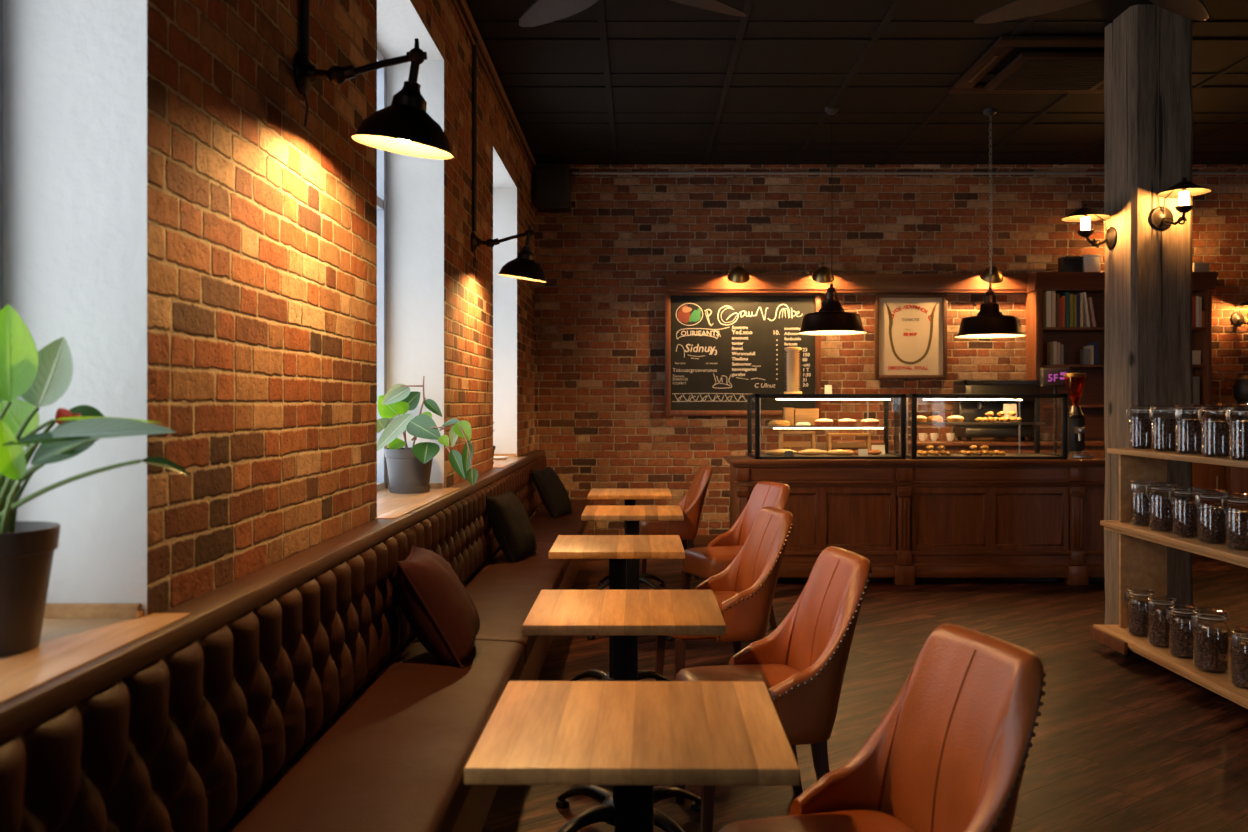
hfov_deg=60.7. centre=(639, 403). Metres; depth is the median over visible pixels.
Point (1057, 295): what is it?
book
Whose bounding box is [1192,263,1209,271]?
box
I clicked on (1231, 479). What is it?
countertop
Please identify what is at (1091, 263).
box
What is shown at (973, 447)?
croissant
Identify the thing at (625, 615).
cafe table
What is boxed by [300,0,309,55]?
conduit pipe
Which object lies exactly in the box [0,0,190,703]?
window
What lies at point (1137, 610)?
coffee beans
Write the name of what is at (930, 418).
round cake
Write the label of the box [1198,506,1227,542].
coffee beans
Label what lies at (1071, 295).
book
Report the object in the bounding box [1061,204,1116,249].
sconce
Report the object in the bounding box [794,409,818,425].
wooden box
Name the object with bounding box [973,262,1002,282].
picture light
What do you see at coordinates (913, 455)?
display case
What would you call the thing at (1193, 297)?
book
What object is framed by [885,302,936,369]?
print
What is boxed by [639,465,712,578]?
leather chair
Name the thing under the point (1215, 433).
coffee beans
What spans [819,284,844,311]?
socket
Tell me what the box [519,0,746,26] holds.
ceiling fan
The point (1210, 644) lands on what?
coffee beans
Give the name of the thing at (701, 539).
baseboard
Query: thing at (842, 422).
tart
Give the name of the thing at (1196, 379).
book
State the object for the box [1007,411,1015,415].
croissant
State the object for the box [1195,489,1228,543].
glass jar
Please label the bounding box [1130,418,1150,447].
coffee beans
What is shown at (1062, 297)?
book
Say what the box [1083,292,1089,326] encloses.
book
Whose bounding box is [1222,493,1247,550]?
glass jar
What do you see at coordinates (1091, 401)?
bookcase
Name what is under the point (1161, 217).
sconce
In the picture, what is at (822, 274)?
picture light
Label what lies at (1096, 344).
book
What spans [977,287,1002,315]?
socket
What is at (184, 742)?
bench
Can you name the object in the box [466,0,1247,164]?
ceiling
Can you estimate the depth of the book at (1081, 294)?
10.43 m
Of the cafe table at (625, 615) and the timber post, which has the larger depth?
the timber post
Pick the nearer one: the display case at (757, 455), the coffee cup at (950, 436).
the display case at (757, 455)
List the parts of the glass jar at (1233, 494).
lid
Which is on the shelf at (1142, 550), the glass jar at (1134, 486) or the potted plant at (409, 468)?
the glass jar at (1134, 486)
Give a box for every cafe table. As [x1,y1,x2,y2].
[464,681,799,831]
[522,590,725,831]
[549,535,684,680]
[581,506,683,639]
[588,488,671,589]
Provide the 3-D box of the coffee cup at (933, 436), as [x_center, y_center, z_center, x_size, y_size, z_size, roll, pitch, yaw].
[2.862,0.322,10.366,0.084,0.075,0.096,0,0,19]
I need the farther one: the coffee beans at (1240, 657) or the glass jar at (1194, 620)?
the glass jar at (1194, 620)
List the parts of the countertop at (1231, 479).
door, door, door, door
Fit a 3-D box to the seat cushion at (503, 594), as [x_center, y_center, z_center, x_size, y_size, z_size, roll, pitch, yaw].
[-0.700,1.016,5.867,0.470,0.128,3.065,0,0,0]
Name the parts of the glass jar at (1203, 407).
lid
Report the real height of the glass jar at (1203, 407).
0.253 m
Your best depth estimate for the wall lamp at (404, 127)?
3.30 m
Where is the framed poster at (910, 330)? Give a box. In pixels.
[874,294,946,378]
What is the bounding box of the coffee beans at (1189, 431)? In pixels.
[1177,419,1201,452]
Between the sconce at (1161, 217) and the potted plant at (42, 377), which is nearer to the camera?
the potted plant at (42, 377)
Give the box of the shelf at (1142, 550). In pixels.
[1089,448,1247,708]
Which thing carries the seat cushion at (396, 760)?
on the bench
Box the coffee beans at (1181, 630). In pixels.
[1170,619,1196,657]
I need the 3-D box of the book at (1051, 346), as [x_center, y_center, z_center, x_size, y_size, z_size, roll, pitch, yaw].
[4.067,-0.500,10.519,0.029,0.225,0.182,0,0,0]
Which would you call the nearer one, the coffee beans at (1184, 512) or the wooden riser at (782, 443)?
the coffee beans at (1184, 512)
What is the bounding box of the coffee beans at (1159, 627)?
[1149,609,1174,646]
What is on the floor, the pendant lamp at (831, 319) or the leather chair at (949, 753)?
the leather chair at (949, 753)
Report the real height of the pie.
0.046 m
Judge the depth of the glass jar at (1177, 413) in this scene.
5.43 m
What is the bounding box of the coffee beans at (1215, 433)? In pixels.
[1203,421,1228,455]
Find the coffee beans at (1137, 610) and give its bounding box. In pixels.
[1128,601,1148,635]
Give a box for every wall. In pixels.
[0,0,533,831]
[534,171,1247,533]
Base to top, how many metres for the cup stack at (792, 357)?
0.379 m
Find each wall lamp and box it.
[294,38,452,158]
[471,225,546,281]
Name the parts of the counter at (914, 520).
panel frame, panel, panel frame, panel, moulding, panel, panel frame, panel, panel frame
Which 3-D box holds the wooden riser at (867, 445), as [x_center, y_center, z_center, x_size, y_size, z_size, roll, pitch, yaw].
[1.723,0.329,8.800,0.346,0.170,0.110,0,0,0]
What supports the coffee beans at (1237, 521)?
in the glass jar at (1233, 494)
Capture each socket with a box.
[401,61,420,93]
[522,236,530,251]
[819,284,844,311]
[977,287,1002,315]
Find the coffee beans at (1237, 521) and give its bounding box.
[1227,510,1247,548]
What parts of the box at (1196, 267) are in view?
lid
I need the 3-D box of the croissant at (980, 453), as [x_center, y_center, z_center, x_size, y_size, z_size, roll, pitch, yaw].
[2.715,0.394,8.510,0.050,0.039,0.105,0,0,1]
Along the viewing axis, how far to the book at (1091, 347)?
10.43 m
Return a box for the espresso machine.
[953,380,1039,440]
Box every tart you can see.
[814,418,833,425]
[837,418,856,425]
[860,418,879,425]
[910,415,927,421]
[946,416,963,421]
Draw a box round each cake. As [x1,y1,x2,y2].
[796,422,810,425]
[926,416,942,421]
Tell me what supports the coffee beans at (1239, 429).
in the glass jar at (1228, 417)
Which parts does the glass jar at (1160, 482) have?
lid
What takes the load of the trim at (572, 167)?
attached to the wall at (600, 420)
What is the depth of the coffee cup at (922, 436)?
10.33 m
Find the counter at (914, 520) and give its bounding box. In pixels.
[724,456,1104,584]
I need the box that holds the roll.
[869,450,881,454]
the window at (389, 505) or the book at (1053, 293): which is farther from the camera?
the book at (1053, 293)
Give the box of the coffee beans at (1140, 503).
[1132,494,1155,524]
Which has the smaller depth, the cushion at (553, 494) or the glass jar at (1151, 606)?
the glass jar at (1151, 606)
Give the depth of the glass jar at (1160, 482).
5.65 m
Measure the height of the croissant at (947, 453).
0.039 m
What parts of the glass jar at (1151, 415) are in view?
lid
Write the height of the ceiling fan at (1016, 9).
0.365 m
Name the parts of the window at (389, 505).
trim, sill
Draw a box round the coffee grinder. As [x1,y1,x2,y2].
[1060,373,1092,458]
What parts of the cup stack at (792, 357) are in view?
lid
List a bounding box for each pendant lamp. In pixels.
[797,106,866,334]
[954,108,1026,338]
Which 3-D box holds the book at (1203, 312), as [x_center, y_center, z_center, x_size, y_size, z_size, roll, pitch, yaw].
[5.516,-0.832,10.529,0.026,0.157,0.202,0,0,0]
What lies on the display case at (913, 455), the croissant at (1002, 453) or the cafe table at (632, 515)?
the croissant at (1002, 453)
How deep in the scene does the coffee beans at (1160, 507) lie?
5.61 m
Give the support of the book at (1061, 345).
on the bookcase at (1091, 401)
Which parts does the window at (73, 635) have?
trim, sill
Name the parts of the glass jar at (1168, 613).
lid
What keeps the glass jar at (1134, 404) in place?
on the shelf at (1142, 550)
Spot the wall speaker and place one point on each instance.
(552, 182)
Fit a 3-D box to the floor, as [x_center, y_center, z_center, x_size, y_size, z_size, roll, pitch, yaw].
[2.900,1.460,3.850,8.800,0.100,13.900,0,0,0]
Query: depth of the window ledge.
2.44 m
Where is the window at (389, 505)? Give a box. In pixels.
[375,48,459,518]
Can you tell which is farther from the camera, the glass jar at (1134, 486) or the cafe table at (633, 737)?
the glass jar at (1134, 486)
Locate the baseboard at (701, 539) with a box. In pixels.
[588,534,720,544]
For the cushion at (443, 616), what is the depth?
3.87 m
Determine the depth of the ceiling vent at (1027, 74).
7.49 m
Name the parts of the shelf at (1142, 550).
panel, panel, rail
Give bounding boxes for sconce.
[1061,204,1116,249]
[1150,177,1211,229]
[1231,301,1247,325]
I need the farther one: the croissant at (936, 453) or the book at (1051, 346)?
the book at (1051, 346)
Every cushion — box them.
[232,640,524,831]
[392,545,479,667]
[412,542,571,664]
[486,490,536,562]
[530,499,592,541]
[531,466,572,518]
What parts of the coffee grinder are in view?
lid, spout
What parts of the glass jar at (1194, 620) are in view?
lid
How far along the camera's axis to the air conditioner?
7.37 m
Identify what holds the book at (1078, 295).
on the bookcase at (1091, 401)
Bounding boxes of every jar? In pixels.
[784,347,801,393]
[1124,586,1155,636]
[1126,404,1155,448]
[1131,478,1157,525]
[1146,481,1178,531]
[1148,594,1176,647]
[1149,404,1178,450]
[1166,603,1199,658]
[1169,485,1203,537]
[1175,404,1204,453]
[1191,607,1228,670]
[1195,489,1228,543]
[1198,404,1234,456]
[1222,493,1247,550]
[1226,404,1247,459]
[1231,627,1247,685]
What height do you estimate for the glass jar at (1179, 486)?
0.258 m
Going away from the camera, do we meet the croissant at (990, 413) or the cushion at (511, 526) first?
the cushion at (511, 526)
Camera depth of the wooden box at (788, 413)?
8.70 m
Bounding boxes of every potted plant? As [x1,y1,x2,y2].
[0,304,190,656]
[377,376,477,493]
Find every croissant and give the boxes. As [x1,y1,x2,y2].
[926,445,933,449]
[932,451,939,455]
[937,445,944,449]
[943,451,950,455]
[969,445,977,449]
[975,451,982,455]
[980,417,987,421]
[980,445,988,449]
[985,411,993,415]
[990,417,998,421]
[998,451,1005,455]
[1002,417,1010,421]
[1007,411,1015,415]
[1013,417,1021,421]
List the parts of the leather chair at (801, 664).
leg, leg, seat, leg, nailhead trim, backrest, leg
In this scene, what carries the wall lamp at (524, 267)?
attached to the wall at (203, 255)
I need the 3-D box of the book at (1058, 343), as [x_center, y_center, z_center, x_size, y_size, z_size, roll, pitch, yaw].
[4.101,-0.495,10.519,0.029,0.216,0.182,0,0,0]
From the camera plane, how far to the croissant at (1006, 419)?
8.53 m
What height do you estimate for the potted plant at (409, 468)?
0.598 m
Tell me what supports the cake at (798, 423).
on the display case at (757, 455)
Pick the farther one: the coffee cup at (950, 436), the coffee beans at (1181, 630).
the coffee cup at (950, 436)
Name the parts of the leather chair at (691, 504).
leg, seat, leg, nailhead trim, backrest, leg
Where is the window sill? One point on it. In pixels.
(512, 458)
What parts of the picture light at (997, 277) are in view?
lamp shade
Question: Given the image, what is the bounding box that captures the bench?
[0,455,592,831]
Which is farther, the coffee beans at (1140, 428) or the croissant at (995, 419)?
the croissant at (995, 419)
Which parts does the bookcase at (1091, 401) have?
panel, cornice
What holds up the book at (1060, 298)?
on the bookcase at (1091, 401)
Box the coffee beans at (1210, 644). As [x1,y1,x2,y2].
[1194,627,1227,671]
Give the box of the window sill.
[492,454,525,467]
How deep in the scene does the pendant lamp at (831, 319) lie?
8.52 m
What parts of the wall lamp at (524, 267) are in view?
wall plate, arm, lamp shade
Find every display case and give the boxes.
[747,394,905,458]
[894,394,1066,458]
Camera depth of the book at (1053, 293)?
10.43 m
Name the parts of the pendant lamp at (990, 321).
lamp shade, chain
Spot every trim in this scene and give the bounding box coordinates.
[452,0,536,176]
[569,165,1247,170]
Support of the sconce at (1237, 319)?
attached to the wall at (600, 420)
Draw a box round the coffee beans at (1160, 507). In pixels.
[1150,497,1175,530]
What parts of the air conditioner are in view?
panel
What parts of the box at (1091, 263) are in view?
lid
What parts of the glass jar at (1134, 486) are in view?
lid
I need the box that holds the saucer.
[493,456,508,459]
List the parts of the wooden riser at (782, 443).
leg, rail, leg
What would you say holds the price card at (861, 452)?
on the display case at (757, 455)
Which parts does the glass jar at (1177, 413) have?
lid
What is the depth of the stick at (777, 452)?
8.50 m
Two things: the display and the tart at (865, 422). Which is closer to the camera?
the tart at (865, 422)
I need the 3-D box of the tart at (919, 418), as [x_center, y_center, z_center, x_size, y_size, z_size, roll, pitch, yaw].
[2.250,0.119,8.600,0.140,0.053,0.140,0,0,0]
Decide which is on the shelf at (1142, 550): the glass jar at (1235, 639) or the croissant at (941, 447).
the glass jar at (1235, 639)
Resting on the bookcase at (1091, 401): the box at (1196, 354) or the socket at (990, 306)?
the box at (1196, 354)
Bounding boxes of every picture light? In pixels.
[722,262,749,282]
[806,262,833,282]
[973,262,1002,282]
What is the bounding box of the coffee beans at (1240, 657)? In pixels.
[1232,644,1247,687]
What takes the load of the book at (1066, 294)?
on the bookcase at (1091, 401)
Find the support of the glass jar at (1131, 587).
on the shelf at (1142, 550)
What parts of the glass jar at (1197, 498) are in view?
lid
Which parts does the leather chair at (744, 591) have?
leg, leg, seat, leg, backrest, nailhead trim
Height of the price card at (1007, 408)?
0.146 m
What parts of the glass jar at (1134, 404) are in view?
lid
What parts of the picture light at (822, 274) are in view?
lamp shade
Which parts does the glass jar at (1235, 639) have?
lid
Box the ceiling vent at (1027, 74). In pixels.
[994,60,1103,89]
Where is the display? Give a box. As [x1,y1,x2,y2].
[1040,368,1070,455]
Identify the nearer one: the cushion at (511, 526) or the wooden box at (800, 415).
the cushion at (511, 526)
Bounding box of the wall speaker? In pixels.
[535,165,570,212]
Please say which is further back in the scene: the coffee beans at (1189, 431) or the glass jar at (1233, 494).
the coffee beans at (1189, 431)
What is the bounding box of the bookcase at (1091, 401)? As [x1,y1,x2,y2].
[1026,272,1217,440]
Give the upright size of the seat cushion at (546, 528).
0.128 m
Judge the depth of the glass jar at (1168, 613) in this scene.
5.37 m
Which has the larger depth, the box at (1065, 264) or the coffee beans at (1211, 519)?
the box at (1065, 264)
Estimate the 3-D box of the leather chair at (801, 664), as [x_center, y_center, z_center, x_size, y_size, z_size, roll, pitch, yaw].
[0.447,0.959,3.631,0.617,0.902,0.531,0,0,-10]
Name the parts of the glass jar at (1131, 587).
lid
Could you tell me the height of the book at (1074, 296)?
0.314 m
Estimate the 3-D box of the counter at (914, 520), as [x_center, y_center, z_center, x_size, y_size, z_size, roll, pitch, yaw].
[2.245,0.923,8.650,3.070,0.974,0.740,0,0,0]
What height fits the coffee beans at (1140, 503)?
0.167 m
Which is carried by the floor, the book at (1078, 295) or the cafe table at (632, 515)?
the cafe table at (632, 515)
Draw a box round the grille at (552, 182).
[537,167,567,205]
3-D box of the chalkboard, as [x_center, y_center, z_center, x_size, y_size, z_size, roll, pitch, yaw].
[1.031,-0.494,10.677,1.562,1.228,0.045,0,0,0]
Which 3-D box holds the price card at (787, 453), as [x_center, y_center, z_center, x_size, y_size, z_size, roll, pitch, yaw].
[1.181,0.393,8.457,0.063,0.042,0.033,0,0,0]
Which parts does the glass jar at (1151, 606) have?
lid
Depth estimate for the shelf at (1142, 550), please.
5.94 m
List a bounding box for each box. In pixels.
[783,408,793,425]
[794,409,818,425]
[1058,257,1082,271]
[1080,255,1100,271]
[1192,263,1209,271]
[1192,350,1200,364]
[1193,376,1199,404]
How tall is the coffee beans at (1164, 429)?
0.173 m
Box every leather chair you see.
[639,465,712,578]
[655,506,793,680]
[674,546,871,831]
[682,481,790,628]
[718,624,1045,831]
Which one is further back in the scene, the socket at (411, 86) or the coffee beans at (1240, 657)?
the coffee beans at (1240, 657)
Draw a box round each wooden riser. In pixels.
[779,431,814,448]
[827,433,870,450]
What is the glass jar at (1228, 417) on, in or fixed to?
on the shelf at (1142, 550)
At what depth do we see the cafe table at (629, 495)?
7.89 m
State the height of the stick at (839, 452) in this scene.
0.050 m
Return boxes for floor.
[481,545,1247,831]
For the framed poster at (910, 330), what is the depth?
10.68 m
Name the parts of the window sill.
trim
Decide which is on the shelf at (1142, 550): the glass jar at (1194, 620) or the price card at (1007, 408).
the glass jar at (1194, 620)
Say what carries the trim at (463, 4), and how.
attached to the wall at (203, 255)
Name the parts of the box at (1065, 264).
lid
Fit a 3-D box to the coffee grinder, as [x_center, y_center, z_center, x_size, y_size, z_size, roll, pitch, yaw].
[3.530,0.092,8.605,0.178,0.688,0.270,0,0,0]
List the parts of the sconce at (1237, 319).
wall plate, lamp shade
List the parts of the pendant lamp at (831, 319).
lamp shade, cord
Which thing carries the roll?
on the display case at (757, 455)
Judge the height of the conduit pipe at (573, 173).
0.030 m
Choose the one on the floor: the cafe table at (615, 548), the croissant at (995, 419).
the cafe table at (615, 548)
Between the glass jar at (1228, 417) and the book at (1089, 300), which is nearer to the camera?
the glass jar at (1228, 417)
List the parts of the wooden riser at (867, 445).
leg, rail, leg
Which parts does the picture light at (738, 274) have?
lamp shade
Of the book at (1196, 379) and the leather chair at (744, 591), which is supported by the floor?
the leather chair at (744, 591)
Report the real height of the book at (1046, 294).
0.353 m
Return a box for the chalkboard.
[665,293,820,415]
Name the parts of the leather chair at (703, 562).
leg, seat, backrest, leg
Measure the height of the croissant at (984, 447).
0.039 m
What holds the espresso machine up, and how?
on the countertop at (1231, 479)
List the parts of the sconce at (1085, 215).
lamp shade, burner, wall plate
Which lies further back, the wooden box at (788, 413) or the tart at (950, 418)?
the wooden box at (788, 413)
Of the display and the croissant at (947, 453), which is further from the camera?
the display
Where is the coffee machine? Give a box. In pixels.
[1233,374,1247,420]
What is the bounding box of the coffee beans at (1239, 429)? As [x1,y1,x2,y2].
[1231,421,1247,458]
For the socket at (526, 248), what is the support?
attached to the wall lamp at (524, 267)
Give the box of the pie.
[768,420,789,425]
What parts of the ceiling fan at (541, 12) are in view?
blade, blade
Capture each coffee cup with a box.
[918,433,926,440]
[930,433,938,440]
[946,433,954,440]
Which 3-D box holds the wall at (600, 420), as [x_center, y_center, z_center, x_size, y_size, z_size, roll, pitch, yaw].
[3.120,-0.495,10.775,8.360,3.810,0.150,0,0,0]
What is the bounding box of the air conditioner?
[948,36,1104,93]
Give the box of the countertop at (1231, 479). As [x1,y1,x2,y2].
[831,440,1247,510]
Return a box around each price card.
[784,451,792,455]
[824,385,831,393]
[858,449,867,455]
[871,445,884,454]
[1003,404,1016,421]
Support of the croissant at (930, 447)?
on the croissant at (936, 453)
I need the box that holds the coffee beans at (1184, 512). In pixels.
[1173,501,1199,536]
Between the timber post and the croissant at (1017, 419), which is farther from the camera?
the croissant at (1017, 419)
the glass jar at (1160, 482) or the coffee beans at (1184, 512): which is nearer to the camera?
the coffee beans at (1184, 512)
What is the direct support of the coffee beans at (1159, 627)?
in the glass jar at (1151, 606)
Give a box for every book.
[1043,291,1050,326]
[1047,341,1056,364]
[1051,291,1055,326]
[1056,294,1059,326]
[1056,342,1059,364]
[1059,344,1063,364]
[1060,292,1069,326]
[1060,296,1064,326]
[1060,298,1061,326]
[1070,294,1072,326]
[1073,295,1076,326]
[1074,293,1082,326]
[1075,294,1079,326]
[1080,348,1089,364]
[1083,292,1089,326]
[1083,345,1093,364]
[1087,297,1095,326]
[1087,342,1098,364]
[1192,296,1195,326]
[1196,296,1198,326]
[1199,297,1201,326]
[1202,311,1204,326]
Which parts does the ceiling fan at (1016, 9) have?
blade, blade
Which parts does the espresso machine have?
cup rail, panel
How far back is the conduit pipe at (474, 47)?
6.71 m
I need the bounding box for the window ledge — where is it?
[0,450,544,743]
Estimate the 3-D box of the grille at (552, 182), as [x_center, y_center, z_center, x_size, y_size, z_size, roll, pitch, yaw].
[-0.850,-2.110,10.316,0.300,0.380,0.012,0,0,0]
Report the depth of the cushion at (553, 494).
8.93 m
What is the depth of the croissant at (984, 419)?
8.53 m
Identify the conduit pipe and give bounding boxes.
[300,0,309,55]
[472,34,476,231]
[572,172,1247,174]
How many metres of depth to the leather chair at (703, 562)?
6.81 m
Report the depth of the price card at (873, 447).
8.73 m
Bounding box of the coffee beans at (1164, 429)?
[1153,418,1175,449]
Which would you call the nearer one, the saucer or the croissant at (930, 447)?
the croissant at (930, 447)
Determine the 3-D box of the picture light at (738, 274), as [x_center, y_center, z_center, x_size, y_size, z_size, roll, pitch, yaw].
[0.948,-1.290,10.497,0.270,0.224,0.226,0,0,0]
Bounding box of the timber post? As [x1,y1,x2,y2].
[1104,4,1192,624]
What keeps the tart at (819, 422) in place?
on the display case at (757, 455)
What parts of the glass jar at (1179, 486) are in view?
lid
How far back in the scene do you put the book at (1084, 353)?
10.49 m
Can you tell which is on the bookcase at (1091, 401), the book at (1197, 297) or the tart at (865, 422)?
the book at (1197, 297)
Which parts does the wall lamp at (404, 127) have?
wall plate, arm, lamp shade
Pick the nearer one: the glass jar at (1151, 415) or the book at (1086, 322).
the glass jar at (1151, 415)
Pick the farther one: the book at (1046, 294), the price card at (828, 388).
the book at (1046, 294)
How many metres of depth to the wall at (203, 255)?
2.83 m
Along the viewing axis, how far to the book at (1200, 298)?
10.43 m
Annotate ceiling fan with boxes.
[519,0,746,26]
[974,0,1209,23]
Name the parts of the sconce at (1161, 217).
wall plate, lamp shade, burner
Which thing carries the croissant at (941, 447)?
in the display case at (913, 455)
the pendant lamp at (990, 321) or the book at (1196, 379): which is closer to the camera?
the pendant lamp at (990, 321)

